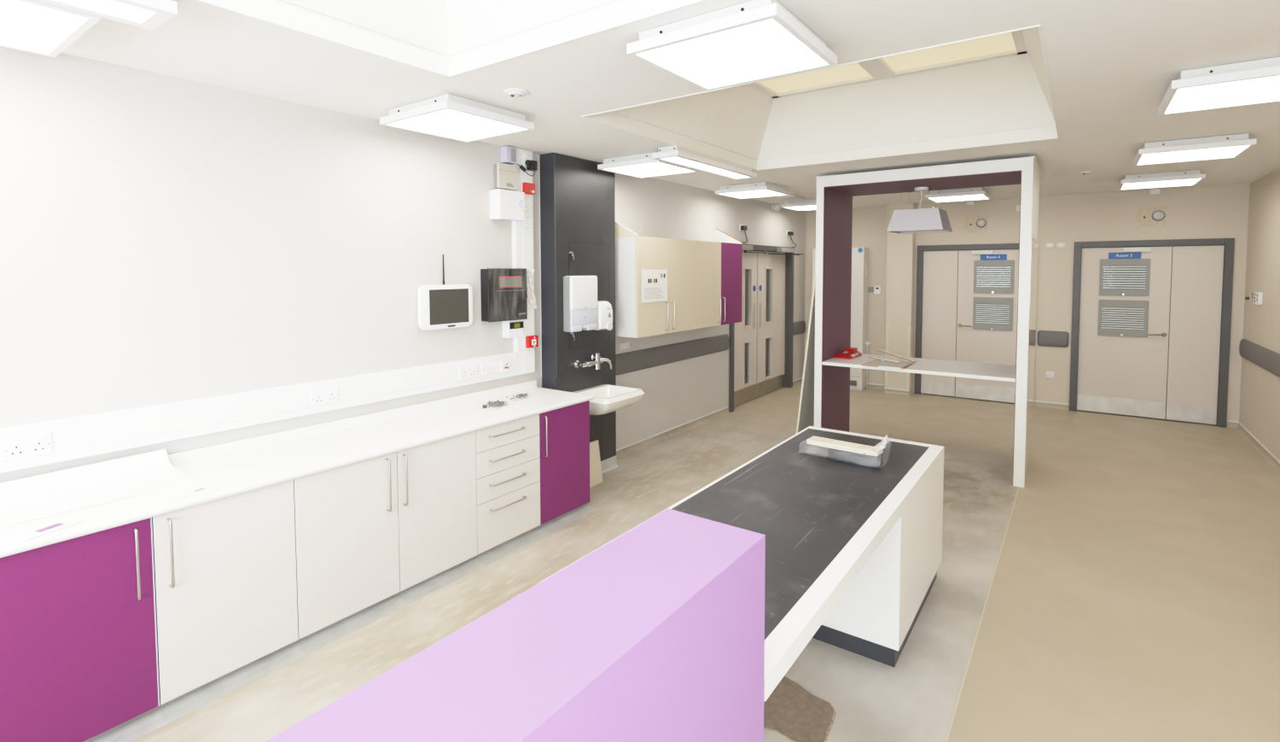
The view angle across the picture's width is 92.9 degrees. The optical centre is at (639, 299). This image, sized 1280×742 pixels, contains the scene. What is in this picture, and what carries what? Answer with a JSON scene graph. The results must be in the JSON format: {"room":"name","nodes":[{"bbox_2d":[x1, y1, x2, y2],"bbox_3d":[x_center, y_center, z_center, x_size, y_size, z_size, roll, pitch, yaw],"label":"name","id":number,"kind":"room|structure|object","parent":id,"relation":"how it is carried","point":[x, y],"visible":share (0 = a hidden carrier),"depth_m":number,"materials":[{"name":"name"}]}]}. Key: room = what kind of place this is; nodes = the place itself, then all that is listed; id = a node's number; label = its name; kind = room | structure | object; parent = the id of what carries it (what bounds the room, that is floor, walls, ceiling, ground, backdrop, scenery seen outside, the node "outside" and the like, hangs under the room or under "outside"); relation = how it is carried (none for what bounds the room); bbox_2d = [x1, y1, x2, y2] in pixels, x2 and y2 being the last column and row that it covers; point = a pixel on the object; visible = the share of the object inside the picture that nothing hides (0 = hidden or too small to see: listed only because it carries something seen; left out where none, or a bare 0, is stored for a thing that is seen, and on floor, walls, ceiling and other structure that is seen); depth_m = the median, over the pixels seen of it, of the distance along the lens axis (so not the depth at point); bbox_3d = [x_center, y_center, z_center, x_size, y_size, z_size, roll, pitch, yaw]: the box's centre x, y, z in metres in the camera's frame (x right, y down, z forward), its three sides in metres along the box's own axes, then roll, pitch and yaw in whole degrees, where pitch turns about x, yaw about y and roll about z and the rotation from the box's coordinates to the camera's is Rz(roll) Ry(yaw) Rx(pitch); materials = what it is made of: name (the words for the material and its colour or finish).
{"room":"hospital nurse station","nodes":[
{"label":"hospital nurse station","id":0,"kind":"room"},
{"bbox_2d":[0,46,806,482],"bbox_3d":[-0.918,0.191,4.968,0.150,2.738,12.245,2,3,36],"label":"wall","id":1,"kind":"structure","parent":0,"point":[164,238],"depth_m":3.18,"materials":[{"name":"paint"}]},
{"bbox_2d":[0,147,535,472],"bbox_3d":[-1.809,-0.230,3.548,0.048,1.754,3.237,2,3,36],"label":"cable trunking","id":2,"kind":"object","parent":1,"relation":"attached to","point":[95,433],"visible":0.95,"depth_m":3.23,"materials":[{"name":"white plastic"}]},
{"bbox_2d":[1,432,52,460],"bbox_3d":[-2.539,0.608,2.524,0.012,0.084,0.145,2,3,36],"label":"double socket","id":3,"kind":"object","parent":2,"relation":"attached to","point":[38,444],"visible":1,"depth_m":2.52,"materials":[{"name":"white plastic"}]},
{"bbox_2d":[310,387,338,406],"bbox_3d":[-1.820,0.558,3.517,0.012,0.084,0.155,2,3,36],"label":"double socket","id":4,"kind":"object","parent":2,"relation":"attached to","point":[328,395],"visible":1,"depth_m":3.51,"materials":[{"name":"white plastic"}]},
{"bbox_2d":[458,365,477,379],"bbox_3d":[-1.224,0.517,4.338,0.012,0.085,0.160,2,3,36],"label":"double socket","id":5,"kind":"object","parent":2,"relation":"attached to","point":[467,372],"visible":1,"depth_m":4.33,"materials":[{"name":"white plastic"}]},
{"bbox_2d":[481,363,491,375],"bbox_3d":[-1.128,0.509,4.472,0.010,0.079,0.091,2,3,36],"label":"blank plate","id":6,"kind":"object","parent":2,"relation":"attached to","point":[486,368],"visible":1,"depth_m":4.46,"materials":[{"name":"white plastic"}]},
{"bbox_2d":[500,360,511,372],"bbox_3d":[-1.016,0.504,4.624,0.014,0.084,0.097,2,3,36],"label":"fused spur","id":7,"kind":"object","parent":2,"relation":"attached to","point":[505,365],"visible":1,"depth_m":4.62,"materials":[{"name":"white plastic"}]},
{"bbox_2d":[493,162,518,190],"bbox_3d":[-1.013,-0.928,4.600,0.067,0.186,0.194,2,3,36],"label":"box","id":8,"kind":"object","parent":2,"relation":"attached to","point":[506,177],"visible":1,"depth_m":4.56,"materials":[{"name":"plastic"}]},
{"bbox_2d":[516,154,537,176],"bbox_3d":[-0.878,-1.044,4.700,0.066,0.170,0.190,2,3,36],"label":"plug adapter","id":9,"kind":"object","parent":2,"relation":"attached to","point":[529,165],"visible":1,"depth_m":4.72,"materials":[{"name":"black plastic"}]},
{"bbox_2d":[522,181,535,194],"bbox_3d":[-0.865,-0.869,4.749,0.039,0.084,0.108,2,3,36],"label":"beacon","id":10,"kind":"object","parent":2,"relation":"attached to","point":[528,188],"visible":0.94,"depth_m":4.73,"materials":[{"name":"red plastic"}]},
{"bbox_2d":[523,218,533,227],"bbox_3d":[-0.873,-0.601,4.774,0.010,0.074,0.087,2,3,36],"label":"square plate","id":11,"kind":"object","parent":2,"relation":"attached to","point":[528,223],"visible":0.91,"depth_m":4.77,"materials":[{"name":"white plastic"}]},
{"bbox_2d":[525,334,538,348],"bbox_3d":[-0.854,0.329,4.821,0.036,0.092,0.106,2,3,36],"label":"fire alarm","id":12,"kind":"object","parent":2,"relation":"attached to","point":[531,340],"visible":1,"depth_m":4.80,"materials":[{"name":"red plastic"}]},
{"bbox_2d":[417,254,472,330],"bbox_3d":[-1.343,-0.059,4.195,0.054,0.510,0.438,2,3,36],"label":"monitor","id":13,"kind":"object","parent":1,"relation":"attached to","point":[444,305],"visible":1,"depth_m":4.17,"materials":[{"name":"white plastic"}]},
{"bbox_2d":[489,188,524,221],"bbox_3d":[-0.999,-0.711,4.587,0.118,0.216,0.244,2,3,36],"label":"intercom box","id":14,"kind":"object","parent":1,"relation":"attached to","point":[504,204],"visible":1,"depth_m":4.52,"materials":[{"name":"white plastic"}]},
{"bbox_2d":[480,267,535,322],"bbox_3d":[-0.988,-0.041,4.627,0.121,0.418,0.506,2,3,36],"label":"panel","id":15,"kind":"object","parent":1,"relation":"attached to","point":[503,291],"visible":1,"depth_m":4.53,"materials":[{"name":"black plastic"}]},
{"bbox_2d":[500,145,516,164],"bbox_3d":[-0.995,-1.096,4.614,0.072,0.120,0.097,2,3,36],"label":"alarm sounder","id":16,"kind":"object","parent":1,"relation":"attached to","point":[508,153],"visible":1,"depth_m":4.58,"materials":[{"name":"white plastic"}]},
{"bbox_2d":[502,319,523,337],"bbox_3d":[-0.980,0.221,4.693,0.073,0.135,0.156,2,3,36],"label":"keypad","id":17,"kind":"object","parent":1,"relation":"attached to","point":[511,328],"visible":0.88,"depth_m":4.65,"materials":[{"name":"white plastic"}]},
{"bbox_2d":[615,221,669,337],"bbox_3d":[0.008,-0.224,5.766,0.387,1.108,0.534,2,3,36],"label":"upper cabinet","id":18,"kind":"object","parent":1,"relation":"attached to","point":[634,253],"visible":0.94,"depth_m":5.57,"materials":[{"name":"white plastic"}]},
{"bbox_2d":[640,269,667,302],"bbox_3d":[0.139,-0.133,5.678,0.006,0.300,0.430,2,3,36],"label":"notice","id":19,"kind":"object","parent":18,"relation":"attached to","point":[654,286],"visible":1,"depth_m":5.67,"materials":[{"name":"white paper"}]},
{"bbox_2d":[615,333,729,375],"bbox_3d":[0.392,0.576,6.635,0.036,0.202,2.455,2,3,36],"label":"handrail","id":20,"kind":"object","parent":1,"relation":"attached to","point":[631,361],"visible":0.89,"depth_m":6.49,"materials":[{"name":"plastic"}]},
{"bbox_2d":[669,238,697,332],"bbox_3d":[0.315,-0.150,6.194,0.387,0.916,0.509,2,3,36],"label":"upper cabinet","id":21,"kind":"object","parent":1,"relation":"attached to","point":[683,253],"visible":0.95,"depth_m":6.09,"materials":[{"name":"laminate"}]},
{"bbox_2d":[696,240,721,328],"bbox_3d":[0.619,-0.171,6.614,0.387,0.916,0.524,2,3,36],"label":"upper cabinet","id":22,"kind":"object","parent":1,"relation":"attached to","point":[708,294],"visible":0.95,"depth_m":6.51,"materials":[{"name":"laminate"}]},
{"bbox_2d":[616,377,802,458],"bbox_3d":[-0.841,1.522,4.980,0.030,0.078,11.945,2,3,36],"label":"baseboard","id":23,"kind":"structure","parent":1,"relation":"attached to","point":[624,450],"depth_m":6.62,"materials":[{"name":"plastic"}]},
{"bbox_2d":[715,227,742,325],"bbox_3d":[0.925,-0.291,7.031,0.387,1.113,0.515,2,3,36],"label":"upper cabinet","id":24,"kind":"object","parent":1,"relation":"attached to","point":[731,247],"visible":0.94,"depth_m":6.96,"materials":[{"name":"purple laminate"}]},
{"bbox_2d":[728,244,794,412],"bbox_3d":[1.686,0.312,8.517,0.155,2.135,2.030,2,3,36],"label":"door","id":25,"kind":"structure","parent":1,"relation":"in","point":[779,329],"depth_m":8.61,"materials":[{"name":"laminate"}]},
{"bbox_2d":[742,244,765,254],"bbox_3d":[1.523,-0.662,8.012,0.143,0.100,0.843,2,3,36],"label":"operator","id":26,"kind":"object","parent":25,"relation":"attached to","point":[745,247],"visible":0.86,"depth_m":7.82,"materials":[{"name":"grey plastic"}]},
{"bbox_2d":[768,247,803,255],"bbox_3d":[2.144,-0.707,8.899,0.125,0.100,1.075,2,4,41],"label":"operator","id":27,"kind":"object","parent":25,"relation":"attached to","point":[785,250],"visible":1,"depth_m":8.81,"materials":[{"name":"grey plastic"}]},
{"bbox_2d":[793,320,805,335],"bbox_3d":[2.490,0.438,9.529,0.036,0.200,0.500,2,3,36],"label":"handrail","id":28,"kind":"object","parent":1,"relation":"attached to","point":[800,326],"visible":0.96,"depth_m":9.51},
{"bbox_2d":[60,0,1279,210],"bbox_3d":[1.188,-1.167,3.372,5.358,0.120,12.245,2,3,36],"label":"ceiling","id":29,"kind":"structure","parent":0,"point":[1112,65],"depth_m":2.88,"materials":[{"name":"paint"}]},
{"bbox_2d":[0,0,100,57],"bbox_3d":[-2.256,-0.985,1.981,0.625,0.085,0.625,2,3,36],"label":"ceiling light","id":30,"kind":"object","parent":29,"relation":"attached to","point":[35,26],"visible":0.76,"depth_m":2.12,"materials":[{"name":"white plastic"}]},
{"bbox_2d":[35,0,177,30],"bbox_3d":[-2.025,-0.963,1.530,0.235,0.085,1.360,2,3,36],"label":"ceiling light","id":31,"kind":"object","parent":29,"relation":"attached to","point":[149,14],"visible":1,"depth_m":1.99,"materials":[{"name":"white plastic"}]},
{"bbox_2d":[61,0,153,21],"bbox_3d":[-2.025,-0.930,1.532,0.145,0.006,1.270,2,3,36],"label":"diffuser","id":32,"kind":"object","parent":31,"relation":"attached to","point":[114,8],"depth_m":1.99,"materials":[{"name":"white"}]},
{"bbox_2d":[196,0,705,76],"bbox_3d":[-0.710,-1.351,1.222,2.545,0.716,2.715,2,3,36],"label":"skylight","id":33,"kind":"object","parent":29,"relation":"attached to","point":[445,37],"depth_m":2.59,"materials":[{"name":"paint"}]},
{"bbox_2d":[379,93,534,142],"bbox_3d":[-1.077,-1.067,3.607,0.625,0.085,0.625,2,3,36],"label":"ceiling light","id":34,"kind":"object","parent":29,"relation":"attached to","point":[450,116],"visible":1,"depth_m":3.50,"materials":[{"name":"white plastic"}]},
{"bbox_2d":[389,109,524,139],"bbox_3d":[-1.077,-1.034,3.609,0.575,0.006,0.575,2,3,36],"label":"diffuser","id":35,"kind":"object","parent":34,"relation":"attached to","point":[451,124],"depth_m":3.60,"materials":[{"name":"white"}]},
{"bbox_2d":[503,87,529,97],"bbox_3d":[-0.652,-1.080,3.203,0.132,0.026,0.132,2,3,36],"label":"ceiling sensor","id":36,"kind":"object","parent":29,"relation":"attached to","point":[513,92],"visible":1,"depth_m":3.17,"materials":[{"name":"white plastic"}]},
{"bbox_2d":[597,151,699,178],"bbox_3d":[0.079,-1.148,5.201,0.625,0.085,0.625,2,3,36],"label":"ceiling light","id":37,"kind":"object","parent":29,"relation":"attached to","point":[641,165],"visible":0.84,"depth_m":5.10,"materials":[{"name":"white plastic"}]},
{"bbox_2d":[605,162,692,176],"bbox_3d":[0.079,-1.115,5.202,0.575,0.006,0.575,2,3,36],"label":"diffuser","id":38,"kind":"object","parent":37,"relation":"attached to","point":[633,169],"depth_m":5.18,"materials":[{"name":"white"}]},
{"bbox_2d":[651,145,756,180],"bbox_3d":[0.585,-1.146,5.130,0.235,0.085,1.360,2,3,36],"label":"ceiling light","id":39,"kind":"object","parent":29,"relation":"attached to","point":[676,154],"visible":1,"depth_m":4.94,"materials":[{"name":"white plastic"}]},
{"bbox_2d":[663,157,746,178],"bbox_3d":[0.585,-1.113,5.131,0.145,0.006,1.270,2,3,36],"label":"diffuser","id":40,"kind":"object","parent":39,"relation":"attached to","point":[678,160],"depth_m":5.07,"materials":[{"name":"white"}]},
{"bbox_2d":[627,0,837,91],"bbox_3d":[0.384,-1.015,2.463,0.625,0.085,0.625,2,3,36],"label":"ceiling light","id":41,"kind":"object","parent":29,"relation":"attached to","point":[753,40],"visible":1,"depth_m":2.36,"materials":[{"name":"white plastic"}]},
{"bbox_2d":[638,18,827,87],"bbox_3d":[0.385,-0.982,2.465,0.575,0.006,0.575,2,3,36],"label":"diffuser","id":42,"kind":"object","parent":41,"relation":"attached to","point":[763,49],"depth_m":2.44,"materials":[{"name":"white"}]},
{"bbox_2d":[715,181,790,198],"bbox_3d":[1.275,-1.234,6.876,0.625,0.085,0.625,2,3,36],"label":"ceiling light","id":43,"kind":"object","parent":29,"relation":"attached to","point":[763,189],"visible":1,"depth_m":6.74,"materials":[{"name":"white plastic"}]},
{"bbox_2d":[722,189,783,197],"bbox_3d":[1.275,-1.200,6.877,0.575,0.006,0.575,2,3,36],"label":"diffuser","id":44,"kind":"object","parent":43,"relation":"attached to","point":[731,193],"depth_m":6.83,"materials":[{"name":"white"}]},
{"bbox_2d":[776,194,805,201],"bbox_3d":[1.943,-1.311,7.821,0.240,0.033,0.400,2,3,36],"label":"ceiling light","id":45,"kind":"object","parent":29,"relation":"attached to","point":[792,197],"visible":0.94,"depth_m":7.75,"materials":[{"name":"white plastic"}]},
{"bbox_2d":[781,198,816,210],"bbox_3d":[2.365,-1.310,8.380,0.625,0.085,0.625,2,3,36],"label":"ceiling light","id":46,"kind":"object","parent":29,"relation":"attached to","point":[802,205],"visible":0.55,"depth_m":8.24,"materials":[{"name":"white plastic"}]},
{"bbox_2d":[787,204,816,209],"bbox_3d":[2.366,-1.277,8.382,0.575,0.006,0.575,2,3,36],"label":"diffuser","id":47,"kind":"object","parent":46,"relation":"attached to","point":[789,206],"depth_m":8.34,"materials":[{"name":"white"}]},
{"bbox_2d":[580,24,1058,170],"bbox_3d":[1.318,-1.494,4.018,2.545,0.716,2.690,2,3,36],"label":"skylight","id":48,"kind":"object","parent":29,"relation":"attached to","point":[995,89],"depth_m":4.75,"materials":[{"name":"paint"}]},
{"bbox_2d":[925,186,991,202],"bbox_3d":[3.843,-1.263,7.336,0.625,0.085,0.625,2,3,36],"label":"ceiling light","id":49,"kind":"object","parent":29,"relation":"attached to","point":[968,194],"visible":1,"depth_m":7.18,"materials":[{"name":"white plastic"}]},
{"bbox_2d":[930,194,988,201],"bbox_3d":[3.843,-1.230,7.338,0.575,0.006,0.575,2,3,36],"label":"diffuser","id":50,"kind":"object","parent":49,"relation":"attached to","point":[933,197],"depth_m":7.29,"materials":[{"name":"white"}]},
{"bbox_2d":[1117,169,1205,190],"bbox_3d":[5.243,-1.209,6.150,0.625,0.085,0.625,2,3,36],"label":"ceiling light","id":51,"kind":"object","parent":29,"relation":"attached to","point":[1193,177],"visible":1,"depth_m":5.99,"materials":[{"name":"white plastic"}]},
{"bbox_2d":[1121,178,1200,189],"bbox_3d":[5.243,-1.175,6.152,0.575,0.006,0.575,2,3,36],"label":"diffuser","id":52,"kind":"object","parent":51,"relation":"attached to","point":[1133,183],"depth_m":6.09,"materials":[{"name":"white"}]},
{"bbox_2d":[1133,133,1256,165],"bbox_3d":[4.149,-1.130,4.599,0.625,0.085,0.625,2,3,36],"label":"ceiling light","id":53,"kind":"object","parent":29,"relation":"attached to","point":[1227,146],"visible":1,"depth_m":4.46,"materials":[{"name":"white plastic"}]},
{"bbox_2d":[1137,145,1248,164],"bbox_3d":[4.149,-1.097,4.600,0.575,0.006,0.575,2,3,36],"label":"diffuser","id":54,"kind":"object","parent":53,"relation":"attached to","point":[1232,151],"depth_m":4.56,"materials":[{"name":"white"}]},
{"bbox_2d":[1157,56,1279,115],"bbox_3d":[2.953,-1.046,2.949,0.625,0.085,0.625,2,3,36],"label":"ceiling light","id":55,"kind":"object","parent":29,"relation":"attached to","point":[1258,81],"visible":1,"depth_m":2.88,"materials":[{"name":"white plastic"}]},
{"bbox_2d":[1165,75,1279,112],"bbox_3d":[2.953,-1.012,2.950,0.575,0.006,0.575,2,3,36],"label":"diffuser","id":56,"kind":"object","parent":55,"relation":"attached to","point":[1262,90],"depth_m":3.01,"materials":[{"name":"white"}]},
{"bbox_2d":[131,383,1279,741],"bbox_3d":[1.195,1.677,3.512,5.358,0.100,12.245,2,3,36],"label":"floor","id":57,"kind":"structure","parent":0,"point":[1129,590],"depth_m":3.38,"materials":[{"name":"plastic"}]},
{"bbox_2d":[0,517,167,741],"bbox_3d":[-2.302,1.280,2.378,0.640,0.822,0.535,2,3,36],"label":"base cabinet","id":58,"kind":"object","parent":57,"relation":"on","point":[78,650],"visible":0.91,"depth_m":2.27,"materials":[{"name":"laminate"}]},
{"bbox_2d":[151,479,306,722],"bbox_3d":[-1.986,1.258,2.813,0.640,0.822,0.540,2,3,36],"label":"base cabinet","id":59,"kind":"object","parent":57,"relation":"on","point":[225,581],"visible":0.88,"depth_m":2.64,"materials":[{"name":"laminate"}]},
{"bbox_2d":[293,452,407,653],"bbox_3d":[-1.671,1.236,3.248,0.640,0.822,0.535,2,3,36],"label":"base cabinet","id":60,"kind":"object","parent":57,"relation":"on","point":[346,517],"visible":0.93,"depth_m":3.08,"materials":[{"name":"laminate"}]},
{"bbox_2d":[0,379,593,558],"bbox_3d":[-1.561,0.769,3.443,0.621,0.088,3.275,2,3,36],"label":"countertop","id":61,"kind":"structure","parent":60,"relation":"on","point":[229,468],"depth_m":3.21,"materials":[{"name":"white laminate"}]},
{"bbox_2d":[0,515,87,541],"bbox_3d":[-2.185,0.836,2.236,0.125,0.004,0.190,1,3,16],"label":"open booklet","id":62,"kind":"object","parent":61,"relation":"on","point":[44,527],"visible":1,"depth_m":2.23,"materials":[{"name":"paper"}]},
{"bbox_2d":[34,522,63,532],"bbox_3d":[-2.166,0.834,2.232,0.035,0.001,0.075,1,3,16],"label":"picture","id":63,"kind":"object","parent":62,"relation":"on","point":[55,526],"depth_m":2.23},
{"bbox_2d":[0,448,196,527],"bbox_3d":[-2.355,0.780,2.533,0.354,0.088,0.752,2,3,36],"label":"sheets","id":64,"kind":"object","parent":61,"relation":"on","point":[44,495],"visible":1,"depth_m":2.60,"materials":[{"name":"paper"}]},
{"bbox_2d":[143,482,210,500],"bbox_3d":[-1.995,0.819,2.621,0.210,0.002,0.155,1,3,24],"label":"leaflet","id":65,"kind":"object","parent":61,"relation":"on","point":[172,491],"visible":1,"depth_m":2.62,"materials":[{"name":"paper"}]},
{"bbox_2d":[486,399,507,407],"bbox_3d":[-1.000,0.723,4.242,0.198,0.032,0.185,2,3,36],"label":"bag","id":66,"kind":"object","parent":61,"relation":"on","point":[497,403],"visible":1,"depth_m":4.23,"materials":[{"name":"plastic"}]},
{"bbox_2d":[396,430,485,603],"bbox_3d":[-1.359,1.214,3.678,0.640,0.822,0.529,2,3,36],"label":"base cabinet","id":67,"kind":"object","parent":57,"relation":"on","point":[437,480],"visible":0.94,"depth_m":3.51,"materials":[{"name":"laminate"}]},
{"bbox_2d":[474,413,548,564],"bbox_3d":[-1.044,1.193,4.112,0.640,0.820,0.545,2,3,36],"label":"drawer unit","id":68,"kind":"object","parent":57,"relation":"on","point":[508,454],"visible":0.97,"depth_m":3.95,"materials":[{"name":"laminate"}]},
{"bbox_2d":[265,508,765,741],"bbox_3d":[-0.356,1.188,0.862,0.290,1.144,1.880,2,3,36],"label":"partition","id":69,"kind":"object","parent":57,"relation":"on","point":[656,633],"depth_m":1.13,"materials":[{"name":"purple laminate"}]},
{"bbox_2d":[537,400,598,533],"bbox_3d":[-0.731,1.170,4.545,0.640,0.822,0.524,2,3,36],"label":"base cabinet","id":70,"kind":"object","parent":57,"relation":"on","point":[564,432],"visible":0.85,"depth_m":4.38,"materials":[{"name":"laminate"}]},
{"bbox_2d":[538,152,618,473],"bbox_3d":[-0.506,0.178,5.250,0.185,2.734,0.794,2,3,36],"label":"wall panel","id":71,"kind":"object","parent":57,"relation":"on","point":[577,199],"depth_m":5.09,"materials":[{"name":"laminate"}]},
{"bbox_2d":[563,275,597,331],"bbox_3d":[-0.490,0.028,5.077,0.096,0.459,0.334,2,3,36],"label":"dispenser","id":72,"kind":"object","parent":71,"relation":"attached to","point":[579,292],"visible":1,"depth_m":5.00,"materials":[{"name":"white plastic"}]},
{"bbox_2d":[573,352,611,369],"bbox_3d":[-0.400,0.531,5.199,0.142,0.151,0.362,2,3,36],"label":"tap","id":73,"kind":"object","parent":71,"relation":"attached to","point":[597,360],"visible":1,"depth_m":5.21,"materials":[{"name":"silver metal"}]},
{"bbox_2d":[595,300,612,330],"bbox_3d":[-0.322,0.134,5.300,0.112,0.259,0.185,2,3,36],"label":"soap dispenser","id":74,"kind":"object","parent":71,"relation":"attached to","point":[604,308],"visible":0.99,"depth_m":5.25,"materials":[{"name":"white plastic"}]},
{"bbox_2d":[571,384,645,415],"bbox_3d":[-0.278,0.857,5.116,0.437,0.180,0.540,2,3,36],"label":"basin","id":75,"kind":"object","parent":71,"relation":"attached to","point":[607,398],"visible":0.81,"depth_m":5.07,"materials":[{"name":"white ceramic"}]},
{"bbox_2d":[589,439,602,487],"bbox_3d":[-0.467,1.387,5.076,0.129,0.335,0.514,2,3,34],"label":"board offcut","id":76,"kind":"object","parent":57,"relation":"on","point":[596,475],"visible":0.36,"depth_m":5.18,"materials":[{"name":"wood"}]},
{"bbox_2d":[538,425,944,701],"bbox_3d":[0.717,1.276,2.787,0.802,0.774,2.472,2,3,36],"label":"reception desk","id":77,"kind":"object","parent":57,"relation":"on","point":[853,553],"visible":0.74,"depth_m":2.75,"materials":[{"name":"white laminate"}]},
{"bbox_2d":[806,434,889,469],"bbox_3d":[1.105,0.772,3.287,0.463,0.181,0.151,2,4,39],"label":"scale","id":78,"kind":"object","parent":77,"relation":"on","point":[844,451],"visible":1,"depth_m":3.22,"materials":[{"name":"metal"}]},
{"bbox_2d":[763,675,836,741],"bbox_3d":[0.569,1.674,2.532,0.478,0.005,0.359,2,3,36],"label":"mat","id":79,"kind":"object","parent":57,"relation":"on","point":[791,711],"visible":0.52,"depth_m":2.46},
{"bbox_2d":[796,267,815,433],"bbox_3d":[1.909,0.452,6.488,0.244,2.052,0.702,2,3,36],"label":"leaning board","id":80,"kind":"object","parent":57,"relation":"on","point":[805,414],"visible":0.18,"depth_m":6.31,"materials":[{"name":"wood"}]},
{"bbox_2d":[812,247,868,389],"bbox_3d":[3.051,0.274,9.324,0.778,2.125,0.243,2,3,36],"label":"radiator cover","id":81,"kind":"object","parent":57,"relation":"on","point":[859,255],"visible":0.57,"depth_m":9.06,"materials":[{"name":"metal"}]},
{"bbox_2d":[814,156,1041,487],"bbox_3d":[2.715,0.156,5.843,1.789,2.702,0.936,2,3,36],"label":"frame","id":82,"kind":"object","parent":57,"relation":"on","point":[834,193],"depth_m":5.73,"materials":[{"name":"white laminate"}]},
{"bbox_2d":[833,346,861,359],"bbox_3d":[2.157,0.545,6.308,0.190,0.084,0.350,2,3,36],"label":"telephone","id":83,"kind":"object","parent":82,"relation":"on","point":[850,352],"visible":1,"depth_m":6.24,"materials":[{"name":"plastic"}]},
{"bbox_2d":[861,354,913,368],"bbox_3d":[2.347,0.592,5.825,0.445,0.036,0.482,2,3,36],"label":"paper","id":84,"kind":"object","parent":82,"relation":"on","point":[877,363],"depth_m":5.76,"materials":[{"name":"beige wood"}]},
{"bbox_2d":[822,353,1015,382],"bbox_3d":[2.678,0.625,5.821,1.618,0.031,0.803,2,3,36],"label":"shelf","id":85,"kind":"object","parent":82,"relation":"attached to","point":[939,367],"depth_m":5.63,"materials":[{"name":"white laminate"}]},
{"bbox_2d":[886,184,952,233],"bbox_3d":[2.740,-0.881,5.943,0.493,0.428,0.524,2,3,36],"label":"pendant lamp","id":86,"kind":"object","parent":82,"relation":"hanging from","point":[936,219],"visible":1,"depth_m":5.79,"materials":[{"name":"white plastic"}]},
{"bbox_2d":[898,229,945,232],"bbox_3d":[2.740,-0.686,5.952,0.449,0.003,0.480,2,3,36],"label":"diffuser","id":87,"kind":"object","parent":86,"relation":"attached to","point":[899,230],"depth_m":6.10,"materials":[{"name":"white plastic"}]},
{"bbox_2d":[884,202,916,395],"bbox_3d":[3.771,-0.010,8.815,0.345,2.738,0.205,2,3,36],"label":"wall","id":88,"kind":"structure","parent":0,"point":[900,247],"depth_m":8.73,"materials":[{"name":"paint"}]},
{"bbox_2d":[884,324,889,385],"bbox_3d":[3.605,0.807,8.884,0.050,0.900,0.065,2,3,36],"label":"guard","id":89,"kind":"object","parent":88,"relation":"attached to","point":[887,326],"visible":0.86,"depth_m":8.85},
{"bbox_2d":[906,325,912,388],"bbox_3d":[3.852,0.815,8.705,0.050,0.900,0.065,2,3,36],"label":"guard","id":90,"kind":"object","parent":88,"relation":"attached to","point":[909,328],"visible":0.89,"depth_m":8.68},
{"bbox_2d":[804,183,1250,426],"bbox_3d":[4.738,0.011,8.334,5.058,2.738,0.150,2,3,36],"label":"wall","id":91,"kind":"structure","parent":0,"point":[1214,211],"depth_m":7.77,"materials":[{"name":"paint"}]},
{"bbox_2d":[914,243,1018,402],"bbox_3d":[4.598,0.307,8.398,1.446,2.140,0.175,2,3,36],"label":"door","id":92,"kind":"structure","parent":91,"relation":"in","point":[967,294],"depth_m":8.41,"materials":[{"name":"laminate"}]},
{"bbox_2d":[963,215,988,232],"bbox_3d":[4.576,-1.035,8.293,0.292,0.236,0.054,2,3,36],"label":"light","id":93,"kind":"object","parent":91,"relation":"attached to","point":[974,223],"visible":1,"depth_m":8.29,"materials":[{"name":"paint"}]},
{"bbox_2d":[867,383,1238,428],"bbox_3d":[5.026,1.360,7.956,4.078,0.078,0.235,2,3,36],"label":"baseboard","id":94,"kind":"structure","parent":91,"relation":"attached to","point":[1232,424],"depth_m":7.96,"materials":[{"name":"plastic"}]},
{"bbox_2d":[1037,330,1069,347],"bbox_3d":[5.310,0.501,7.828,0.333,0.205,0.036,2,3,36],"label":"handrail","id":95,"kind":"object","parent":91,"relation":"attached to","point":[1046,338],"visible":1,"depth_m":7.82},
{"bbox_2d":[1134,206,1167,226],"bbox_3d":[6.063,-0.987,7.217,0.290,0.236,0.054,2,3,36],"label":"light","id":96,"kind":"object","parent":91,"relation":"attached to","point":[1149,216],"visible":1,"depth_m":7.22,"materials":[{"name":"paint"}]},
{"bbox_2d":[1069,238,1234,427],"bbox_3d":[6.087,0.356,7.321,1.457,2.140,0.175,2,3,36],"label":"door","id":97,"kind":"structure","parent":91,"relation":"in","point":[1151,319],"depth_m":7.26,"materials":[{"name":"laminate"}]},
{"bbox_2d":[1239,168,1279,460],"bbox_3d":[3.300,0.329,1.917,0.150,2.738,12.245,2,3,36],"label":"wall","id":98,"kind":"structure","parent":0,"point":[1259,394],"depth_m":6.09,"materials":[{"name":"paint"}]},
{"bbox_2d":[1235,421,1279,473],"bbox_3d":[3.231,1.655,2.034,0.030,0.078,11.945,2,3,36],"label":"baseboard","id":99,"kind":"structure","parent":98,"relation":"attached to","point":[1262,450],"depth_m":5.99,"materials":[{"name":"plastic"}]},
{"bbox_2d":[1253,291,1262,304],"bbox_3d":[6.305,-0.017,6.208,0.031,0.128,0.200,2,3,36],"label":"wall sign","id":100,"kind":"object","parent":98,"relation":"attached to","point":[1258,295],"visible":1,"depth_m":6.14,"materials":[{"name":"white plastic"}]},
{"bbox_2d":[1239,338,1279,377],"bbox_3d":[3.242,0.773,2.016,0.036,0.202,11.800,2,3,36],"label":"handrail","id":101,"kind":"object","parent":98,"relation":"attached to","point":[1268,359],"visible":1,"depth_m":5.98,"materials":[{"name":"plastic"}]},
{"label":"outside","id":102,"kind":"structure","parent":0,"visible":0},
{"bbox_2d":[744,250,779,383],"bbox_3d":[1.049,-0.018,9.128,1.550,2.938,3.200,2,3,36],"label":"wall","id":103,"kind":"structure","parent":102,"point":[746,270],"depth_m":10.26,"materials":[{"name":"paint"}]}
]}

